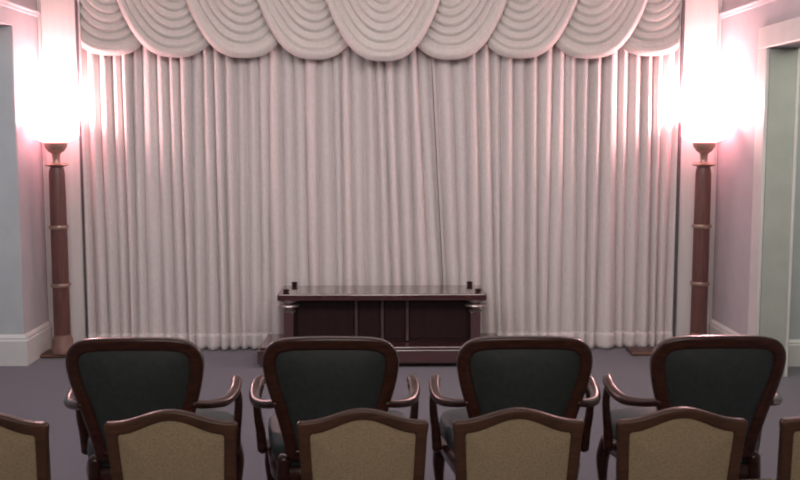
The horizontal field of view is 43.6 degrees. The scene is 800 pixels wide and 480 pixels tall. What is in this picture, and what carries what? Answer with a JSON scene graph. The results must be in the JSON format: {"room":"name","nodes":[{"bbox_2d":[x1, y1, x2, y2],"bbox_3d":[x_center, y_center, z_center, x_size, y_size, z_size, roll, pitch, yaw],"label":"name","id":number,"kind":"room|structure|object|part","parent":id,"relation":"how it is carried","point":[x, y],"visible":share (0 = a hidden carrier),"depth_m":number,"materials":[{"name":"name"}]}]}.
{"room":"funeral home chapel","nodes":[
{"label":"funeral home chapel","id":0,"kind":"room"},
{"bbox_2d":[0,0,48,333],"bbox_3d":[-2.881,-0.151,2.828,0.300,3.150,10.720,0,6,-1],"label":"wall","id":1,"kind":"structure","parent":0,"point":[24,26],"depth_m":7.59,"materials":[{"name":"paint"}]},
{"bbox_2d":[0,25,23,334],"bbox_3d":[-2.965,-0.308,7.382,0.296,2.510,0.008,0,6,-1],"label":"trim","id":2,"kind":"structure","parent":1,"relation":"attached to","point":[11,296],"depth_m":7.38,"materials":[{"name":"paint"}]},
{"bbox_2d":[0,0,39,16],"bbox_3d":[-2.719,-1.229,2.753,0.026,0.050,10.630,0,6,-1],"label":"trim","id":3,"kind":"structure","parent":1,"relation":"attached to","point":[6,3],"depth_m":7.36,"materials":[{"name":"paint"}]},
{"bbox_2d":[0,321,51,365],"bbox_3d":[-3.879,1.298,2.982,2.345,0.235,10.600,0,6,-1],"label":"baseboard","id":4,"kind":"structure","parent":1,"relation":"attached to","point":[15,349],"depth_m":7.49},
{"bbox_2d":[37,0,85,343],"bbox_3d":[-2.673,-0.696,8.014,0.305,3.150,0.300,0,6,-1],"label":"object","id":5,"kind":"structure","parent":1,"relation":"attached to","point":[56,18],"depth_m":7.83,"materials":[{"name":"paint"}]},
{"bbox_2d":[0,346,799,479],"bbox_3d":[-0.053,1.462,3.119,10.400,0.120,11.100,0,6,-1],"label":"floor","id":6,"kind":"structure","parent":0,"point":[36,391],"depth_m":6.59,"materials":[{"name":"carpet"}]},
{"bbox_2d":[0,413,50,479],"bbox_3d":[-1.289,0.931,3.366,0.471,0.883,0.587,0,6,-1],"label":"chair","id":7,"kind":"object","parent":6,"relation":"on","point":[24,444],"visible":1,"depth_m":3.07,"materials":[{"name":"beige fabric"}]},
{"bbox_3d":[-1.282,0.737,3.111,0.336,0.388,0.084,0,6,-1],"label":"backrest","id":8,"kind":"part","parent":7,"relation":"part of","materials":[{"name":"beige fabric"}]},
{"bbox_2d":[40,349,65,357],"bbox_3d":[-2.439,0.890,7.843,0.700,0.032,0.200,0,6,-1],"label":"platform","id":9,"kind":"object","parent":6,"relation":"on","point":[47,354],"visible":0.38,"depth_m":7.75,"materials":[{"name":"brown wood"}]},
{"bbox_2d":[29,116,79,354],"bbox_3d":[-2.628,-0.031,7.708,0.350,1.825,0.350,0,6,-1],"label":"floor lamp","id":10,"kind":"object","parent":9,"relation":"on","point":[43,128],"visible":0.99,"depth_m":7.65,"materials":[{"name":"brown wood"}]},
{"bbox_3d":[-2.628,-0.842,7.623,0.350,0.194,0.350,0,6,-1],"label":"lamp shade","id":11,"kind":"part","parent":10,"relation":"part of","materials":[{"name":"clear glass"}]},
{"bbox_2d":[64,337,243,479],"bbox_3d":[-1.023,0.807,4.163,0.718,0.959,0.742,0,6,-2],"label":"armchair","id":12,"kind":"object","parent":6,"relation":"on","point":[110,378],"visible":0.75,"depth_m":3.81,"materials":[{"name":"brown wood"}]},
{"bbox_3d":[-1.319,0.634,4.071,0.095,0.074,0.480,-2,6,-15],"label":"arm","id":13,"kind":"part","parent":12,"relation":"part of","materials":[{"name":"brown wood"}]},
{"bbox_3d":[-1.217,1.082,3.966,0.056,0.455,0.116,1,6,7],"label":"leg","id":14,"kind":"part","parent":12,"relation":"part of","materials":[{"name":"brown wood"}]},
{"bbox_3d":[-1.025,0.916,4.254,0.620,0.080,0.582,0,6,-2],"label":"seat rail","id":15,"kind":"part","parent":12,"relation":"part of","materials":[{"name":"brown wood"}]},
{"bbox_3d":[-1.014,0.623,3.860,0.431,0.437,0.136,0,6,-2],"label":"backrest","id":16,"kind":"part","parent":12,"relation":"part of","materials":[{"name":"green fabric"}]},
{"bbox_3d":[-1.014,0.622,3.860,0.523,0.526,0.173,0,6,-2],"label":"frame","id":17,"kind":"part","parent":12,"relation":"part of","materials":[{"name":"brown wood"}]},
{"bbox_3d":[-1.025,0.816,4.243,0.608,0.130,0.562,0,6,-2],"label":"seat","id":18,"kind":"part","parent":12,"relation":"part of","materials":[{"name":"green fabric"}]},
{"bbox_3d":[-0.723,0.632,4.089,0.095,0.074,0.480,1,6,11],"label":"arm","id":19,"kind":"part","parent":12,"relation":"part of","materials":[{"name":"brown wood"}]},
{"bbox_3d":[-0.738,1.063,4.491,0.066,0.381,0.090,6,8,43],"label":"leg","id":20,"kind":"part","parent":12,"relation":"part of","materials":[{"name":"brown wood"}]},
{"bbox_2d":[104,409,237,479],"bbox_3d":[-0.709,0.930,3.376,0.471,0.883,0.587,0,6,0],"label":"chair","id":21,"kind":"object","parent":6,"relation":"on","point":[165,444],"visible":1,"depth_m":3.08,"materials":[{"name":"beige fabric"}]},
{"bbox_3d":[-0.704,0.736,3.121,0.336,0.388,0.084,0,6,0],"label":"backrest","id":22,"kind":"part","parent":21,"relation":"part of","materials":[{"name":"beige fabric"}]},
{"bbox_2d":[249,336,419,479],"bbox_3d":[-0.271,0.806,4.177,0.718,0.959,0.742,0,6,-1],"label":"armchair","id":23,"kind":"object","parent":6,"relation":"on","point":[310,377],"visible":0.67,"depth_m":3.83,"materials":[{"name":"brown wood"}]},
{"bbox_3d":[-0.568,0.632,4.088,0.095,0.074,0.480,-2,6,-14],"label":"arm","id":24,"kind":"part","parent":23,"relation":"part of","materials":[{"name":"brown wood"}]},
{"bbox_3d":[-0.568,1.063,4.492,0.066,0.381,0.090,-3,7,-28],"label":"leg","id":25,"kind":"part","parent":23,"relation":"part of","materials":[{"name":"brown wood"}]},
{"bbox_3d":[-0.468,1.080,3.982,0.056,0.455,0.116,1,6,8],"label":"leg","id":26,"kind":"part","parent":23,"relation":"part of","materials":[{"name":"brown wood"}]},
{"bbox_3d":[-0.273,0.914,4.267,0.620,0.080,0.582,0,6,-1],"label":"seat rail","id":27,"kind":"part","parent":23,"relation":"part of","materials":[{"name":"brown wood"}]},
{"bbox_3d":[-0.266,0.622,3.873,0.431,0.437,0.136,0,6,-1],"label":"backrest","id":28,"kind":"part","parent":23,"relation":"part of","materials":[{"name":"green fabric"}]},
{"bbox_3d":[-0.266,0.620,3.873,0.523,0.526,0.173,0,6,-1],"label":"frame","id":29,"kind":"part","parent":23,"relation":"part of","materials":[{"name":"brown wood"}]},
{"bbox_3d":[-0.273,0.815,4.257,0.608,0.130,0.562,0,6,-1],"label":"seat","id":30,"kind":"part","parent":23,"relation":"part of","materials":[{"name":"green fabric"}]},
{"bbox_3d":[0.028,0.631,4.098,0.095,0.074,0.480,1,6,12],"label":"arm","id":31,"kind":"part","parent":23,"relation":"part of","materials":[{"name":"brown wood"}]},
{"bbox_2d":[297,408,428,479],"bbox_3d":[-0.125,0.929,3.386,0.471,0.883,0.587,0,6,-2],"label":"chair","id":32,"kind":"object","parent":6,"relation":"on","point":[357,443],"visible":1,"depth_m":3.08,"materials":[{"name":"beige fabric"}]},
{"bbox_3d":[-0.116,0.735,3.131,0.336,0.388,0.084,0,6,-2],"label":"backrest","id":33,"kind":"part","parent":32,"relation":"part of","materials":[{"name":"beige fabric"}]},
{"bbox_2d":[257,281,497,365],"bbox_3d":[-0.136,0.637,7.680,1.850,0.569,0.565,0,6,-1],"label":"catafalque","id":34,"kind":"object","parent":6,"relation":"on","point":[426,325],"visible":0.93,"depth_m":7.60,"materials":[{"name":"brown wood"}]},
{"bbox_3d":[-0.839,0.660,7.566,0.076,0.237,0.076,0,6,-1],"label":"post","id":35,"kind":"part","parent":34,"relation":"part of","materials":[{"name":"brown wood"}]},
{"bbox_3d":[-0.565,0.609,7.603,0.430,0.290,0.010,0,6,-1],"label":"panel","id":36,"kind":"part","parent":34,"relation":"part of","materials":[{"name":"brown wood"}]},
{"bbox_3d":[-0.332,0.608,7.600,0.024,0.324,0.024,0,6,-1],"label":"moulding","id":37,"kind":"part","parent":34,"relation":"part of","materials":[{"name":"brown wood"}]},
{"bbox_3d":[-0.234,0.609,7.609,0.162,0.290,0.010,0,6,-1],"label":"panel","id":38,"kind":"part","parent":34,"relation":"part of","materials":[{"name":"brown wood"}]},
{"bbox_3d":[-0.135,0.607,7.604,0.024,0.324,0.024,0,6,-1],"label":"moulding","id":39,"kind":"part","parent":34,"relation":"part of","materials":[{"name":"brown wood"}]},
{"bbox_3d":[-0.040,0.608,7.613,0.154,0.290,0.010,0,6,-1],"label":"panel","id":40,"kind":"part","parent":34,"relation":"part of","materials":[{"name":"brown wood"}]},
{"bbox_3d":[0.054,0.607,7.607,0.024,0.324,0.024,0,6,-1],"label":"moulding","id":41,"kind":"part","parent":34,"relation":"part of","materials":[{"name":"brown wood"}]},
{"bbox_3d":[0.291,0.608,7.619,0.438,0.290,0.010,0,6,-1],"label":"panel","id":42,"kind":"part","parent":34,"relation":"part of","materials":[{"name":"brown wood"}]},
{"bbox_3d":[0.570,0.657,7.592,0.076,0.237,0.076,0,6,-1],"label":"post","id":43,"kind":"part","parent":34,"relation":"part of","materials":[{"name":"brown wood"}]},
{"bbox_2d":[429,335,600,479],"bbox_3d":[0.479,0.804,4.190,0.718,0.959,0.742,0,6,0],"label":"armchair","id":44,"kind":"object","parent":6,"relation":"on","point":[548,374],"visible":0.73,"depth_m":3.84,"materials":[{"name":"brown wood"}]},
{"bbox_3d":[0.186,1.061,4.510,0.066,0.381,0.090,-3,7,-27],"label":"leg","id":45,"kind":"part","parent":44,"relation":"part of","materials":[{"name":"brown wood"}]},
{"bbox_3d":[0.181,0.630,4.106,0.095,0.074,0.480,-1,6,-13],"label":"arm","id":46,"kind":"part","parent":44,"relation":"part of","materials":[{"name":"brown wood"}]},
{"bbox_3d":[0.479,0.814,4.270,0.608,0.130,0.562,0,6,0],"label":"seat","id":47,"kind":"part","parent":44,"relation":"part of","materials":[{"name":"green fabric"}]},
{"bbox_3d":[0.479,0.913,4.280,0.620,0.080,0.582,0,6,0],"label":"seat rail","id":48,"kind":"part","parent":44,"relation":"part of","materials":[{"name":"brown wood"}]},
{"bbox_3d":[0.480,0.620,3.886,0.431,0.437,0.136,0,6,0],"label":"backrest","id":49,"kind":"part","parent":44,"relation":"part of","materials":[{"name":"green fabric"}]},
{"bbox_3d":[0.480,0.619,3.886,0.523,0.526,0.173,0,6,0],"label":"frame","id":50,"kind":"part","parent":44,"relation":"part of","materials":[{"name":"brown wood"}]},
{"bbox_3d":[0.777,0.630,4.107,0.095,0.074,0.480,1,6,13],"label":"arm","id":51,"kind":"part","parent":44,"relation":"part of","materials":[{"name":"brown wood"}]},
{"bbox_2d":[452,407,583,479],"bbox_3d":[0.358,0.928,3.395,0.471,0.883,0.587,0,6,-1],"label":"chair","id":52,"kind":"object","parent":6,"relation":"on","point":[515,443],"visible":1,"depth_m":3.09,"materials":[{"name":"beige fabric"}]},
{"bbox_3d":[0.365,0.734,3.140,0.336,0.388,0.084,0,6,-1],"label":"backrest","id":53,"kind":"part","parent":52,"relation":"part of","materials":[{"name":"beige fabric"}]},
{"bbox_2d":[626,347,653,355],"bbox_3d":[2.160,0.881,7.926,0.700,0.032,0.200,0,6,-1],"label":"platform","id":54,"kind":"object","parent":6,"relation":"on","point":[634,351],"visible":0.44,"depth_m":7.88,"materials":[{"name":"brown wood"}]},
{"bbox_2d":[681,117,729,334],"bbox_3d":[2.351,-0.040,7.797,0.350,1.825,0.350,0,6,-1],"label":"floor lamp","id":55,"kind":"object","parent":54,"relation":"on","point":[702,131],"visible":0.88,"depth_m":7.73,"materials":[{"name":"brown wood"}]},
{"bbox_3d":[2.351,-0.851,7.712,0.350,0.194,0.350,0,6,-1],"label":"lamp shade","id":56,"kind":"part","parent":55,"relation":"part of","materials":[{"name":"white glass"}]},
{"bbox_2d":[616,406,747,479],"bbox_3d":[0.864,0.927,3.404,0.471,0.883,0.587,0,6,-2],"label":"chair","id":57,"kind":"object","parent":6,"relation":"on","point":[681,442],"visible":1,"depth_m":3.10,"materials":[{"name":"beige fabric"}]},
{"bbox_3d":[0.873,0.733,3.149,0.336,0.388,0.084,0,6,-2],"label":"backrest","id":58,"kind":"part","parent":57,"relation":"part of","materials":[{"name":"beige fabric"}]},
{"bbox_2d":[596,335,785,479],"bbox_3d":[1.223,0.803,4.204,0.718,0.959,0.742,0,6,-1],"label":"armchair","id":59,"kind":"object","parent":6,"relation":"on","point":[735,376],"visible":0.7,"depth_m":3.85,"materials":[{"name":"brown wood"}]},
{"bbox_3d":[0.927,1.060,4.519,0.066,0.381,0.090,-3,7,-28],"label":"leg","id":60,"kind":"part","parent":59,"relation":"part of","materials":[{"name":"brown wood"}]},
{"bbox_3d":[0.927,0.629,4.115,0.095,0.074,0.480,-2,6,-14],"label":"arm","id":61,"kind":"part","parent":59,"relation":"part of","materials":[{"name":"brown wood"}]},
{"bbox_3d":[1.222,0.912,4.294,0.620,0.080,0.582,0,6,-1],"label":"seat rail","id":62,"kind":"part","parent":59,"relation":"part of","materials":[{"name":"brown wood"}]},
{"bbox_3d":[1.222,0.812,4.283,0.608,0.130,0.562,0,6,-1],"label":"seat","id":63,"kind":"part","parent":59,"relation":"part of","materials":[{"name":"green fabric"}]},
{"bbox_3d":[1.229,0.617,3.900,0.523,0.526,0.173,0,6,-1],"label":"frame","id":64,"kind":"part","parent":59,"relation":"part of","materials":[{"name":"brown wood"}]},
{"bbox_3d":[1.229,0.619,3.900,0.431,0.437,0.136,0,6,-1],"label":"backrest","id":65,"kind":"part","parent":59,"relation":"part of","materials":[{"name":"green fabric"}]},
{"bbox_3d":[1.435,1.076,4.018,0.055,0.454,0.116,-3,7,-25],"label":"leg","id":66,"kind":"part","parent":59,"relation":"part of","materials":[{"name":"brown wood"}]},
{"bbox_3d":[1.523,0.628,4.125,0.095,0.074,0.480,1,6,12],"label":"arm","id":67,"kind":"part","parent":59,"relation":"part of","materials":[{"name":"brown wood"}]},
{"bbox_2d":[744,416,799,479],"bbox_3d":[1.378,0.926,3.413,0.471,0.883,0.587,0,6,-1],"label":"chair","id":68,"kind":"object","parent":6,"relation":"on","point":[788,464],"visible":1,"depth_m":3.12,"materials":[{"name":"brown wood"}]},
{"bbox_3d":[1.380,0.919,3.460,0.453,0.080,0.476,0,6,-1],"label":"seat","id":69,"kind":"part","parent":68,"relation":"part of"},
{"bbox_3d":[1.385,0.737,3.157,0.406,0.454,0.110,0,6,-1],"label":"frame","id":70,"kind":"part","parent":68,"relation":"part of","materials":[{"name":"brown wood"}]},
{"bbox_3d":[1.385,0.732,3.158,0.336,0.388,0.084,0,6,-1],"label":"backrest","id":71,"kind":"part","parent":68,"relation":"part of","materials":[{"name":"beige fabric"}]},
{"bbox_2d":[431,57,442,283],"bbox_3d":[-0.150,-0.727,8.308,5.960,3.150,0.200,0,6,-1],"label":"wall","id":72,"kind":"structure","parent":0,"point":[431,57],"depth_m":8.24,"materials":[{"name":"paint"}]},
{"bbox_2d":[75,0,87,338],"bbox_3d":[-2.507,-0.695,8.010,0.020,3.150,0.315,0,6,-1],"label":"trim","id":73,"kind":"structure","parent":72,"relation":"attached to","point":[76,1],"depth_m":7.86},
{"bbox_2d":[672,0,684,336],"bbox_3d":[2.216,-0.704,8.094,0.020,3.150,0.315,0,6,-1],"label":"trim","id":74,"kind":"structure","parent":72,"relation":"attached to","point":[683,1],"depth_m":7.95,"materials":[{"name":"white paint"}]},
{"bbox_2d":[712,0,799,334],"bbox_3d":[2.723,-0.162,2.929,0.190,3.150,10.720,0,6,-1],"label":"wall","id":75,"kind":"structure","parent":0,"point":[740,31],"depth_m":7.55,"materials":[{"name":"paint"}]},
{"bbox_2d":[675,0,721,336],"bbox_3d":[2.381,-0.705,8.105,0.305,3.150,0.300,0,6,-1],"label":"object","id":76,"kind":"structure","parent":75,"relation":"attached to","point":[703,21],"depth_m":7.92,"materials":[{"name":"paint"}]},
{"bbox_2d":[709,319,739,334],"bbox_3d":[2.615,1.286,3.099,0.025,0.235,10.600,0,6,-1],"label":"baseboard","id":77,"kind":"structure","parent":75,"relation":"attached to","point":[715,328],"depth_m":7.91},
{"bbox_2d":[719,0,775,18],"bbox_3d":[2.614,-1.239,2.849,0.026,0.050,10.630,0,6,-1],"label":"trim","id":78,"kind":"structure","parent":75,"relation":"attached to","point":[756,3],"depth_m":7.36,"materials":[{"name":"paint"}]},
{"bbox_2d":[747,17,799,334],"bbox_3d":[2.560,-0.142,5.995,0.025,2.470,2.380,0,6,-1],"label":"trim","id":79,"kind":"structure","parent":75,"relation":"attached to","point":[788,31],"depth_m":7.03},
{"bbox_2d":[759,48,796,376],"bbox_3d":[2.649,-0.174,7.025,0.186,2.320,0.008,0,6,-1],"label":"trim","id":80,"kind":"structure","parent":75,"relation":"attached to","point":[783,61],"depth_m":7.00,"materials":[{"name":"paint"}]},
{"bbox_2d":[784,47,799,376],"bbox_3d":[2.775,-0.137,5.999,0.025,2.460,2.340,0,6,-1],"label":"trim","id":81,"kind":"structure","parent":75,"relation":"attached to","point":[798,48],"depth_m":7.02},
{"bbox_2d":[789,84,799,339],"bbox_3d":[3.990,-0.121,2.543,2.330,3.150,9.900,0,6,-1],"label":"wall","id":82,"kind":"structure","parent":0,"point":[794,328],"depth_m":7.41,"materials":[{"name":"paint"}]},
{"bbox_2d":[788,340,799,365],"bbox_3d":[3.843,0.843,7.488,2.210,0.200,0.022,0,6,-1],"label":"baseboard","id":83,"kind":"structure","parent":82,"relation":"attached to","point":[794,345],"depth_m":7.46,"materials":[{"name":"white paint"}]},
{"bbox_3d":[-0.053,-1.790,2.778,10.400,0.120,11.100,0,6,-1],"label":"ceiling","id":84,"kind":"structure","parent":0,"visible":0},
{"bbox_2d":[78,0,681,60],"bbox_3d":[-0.140,-1.780,7.637,4.558,0.835,0.335,0,6,-1],"label":"curtain valance","id":85,"kind":"object","parent":84,"relation":"attached to","point":[375,30],"visible":1,"depth_m":7.60,"materials":[{"name":"fabric"}]},
{"bbox_2d":[78,6,442,349],"bbox_3d":[-1.059,-0.602,7.900,2.865,2.972,0.113,0,6,-1],"label":"curtain","id":86,"kind":"object","parent":85,"relation":"hanging from","point":[215,183],"visible":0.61,"depth_m":7.91,"materials":[{"name":"fabric"}]},
{"bbox_2d":[432,34,680,348],"bbox_3d":[1.209,-0.606,7.940,1.994,2.972,0.111,0,6,-1],"label":"curtain","id":87,"kind":"object","parent":85,"relation":"hanging from","point":[557,170],"visible":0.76,"depth_m":7.96,"materials":[{"name":"fabric"}]}
]}

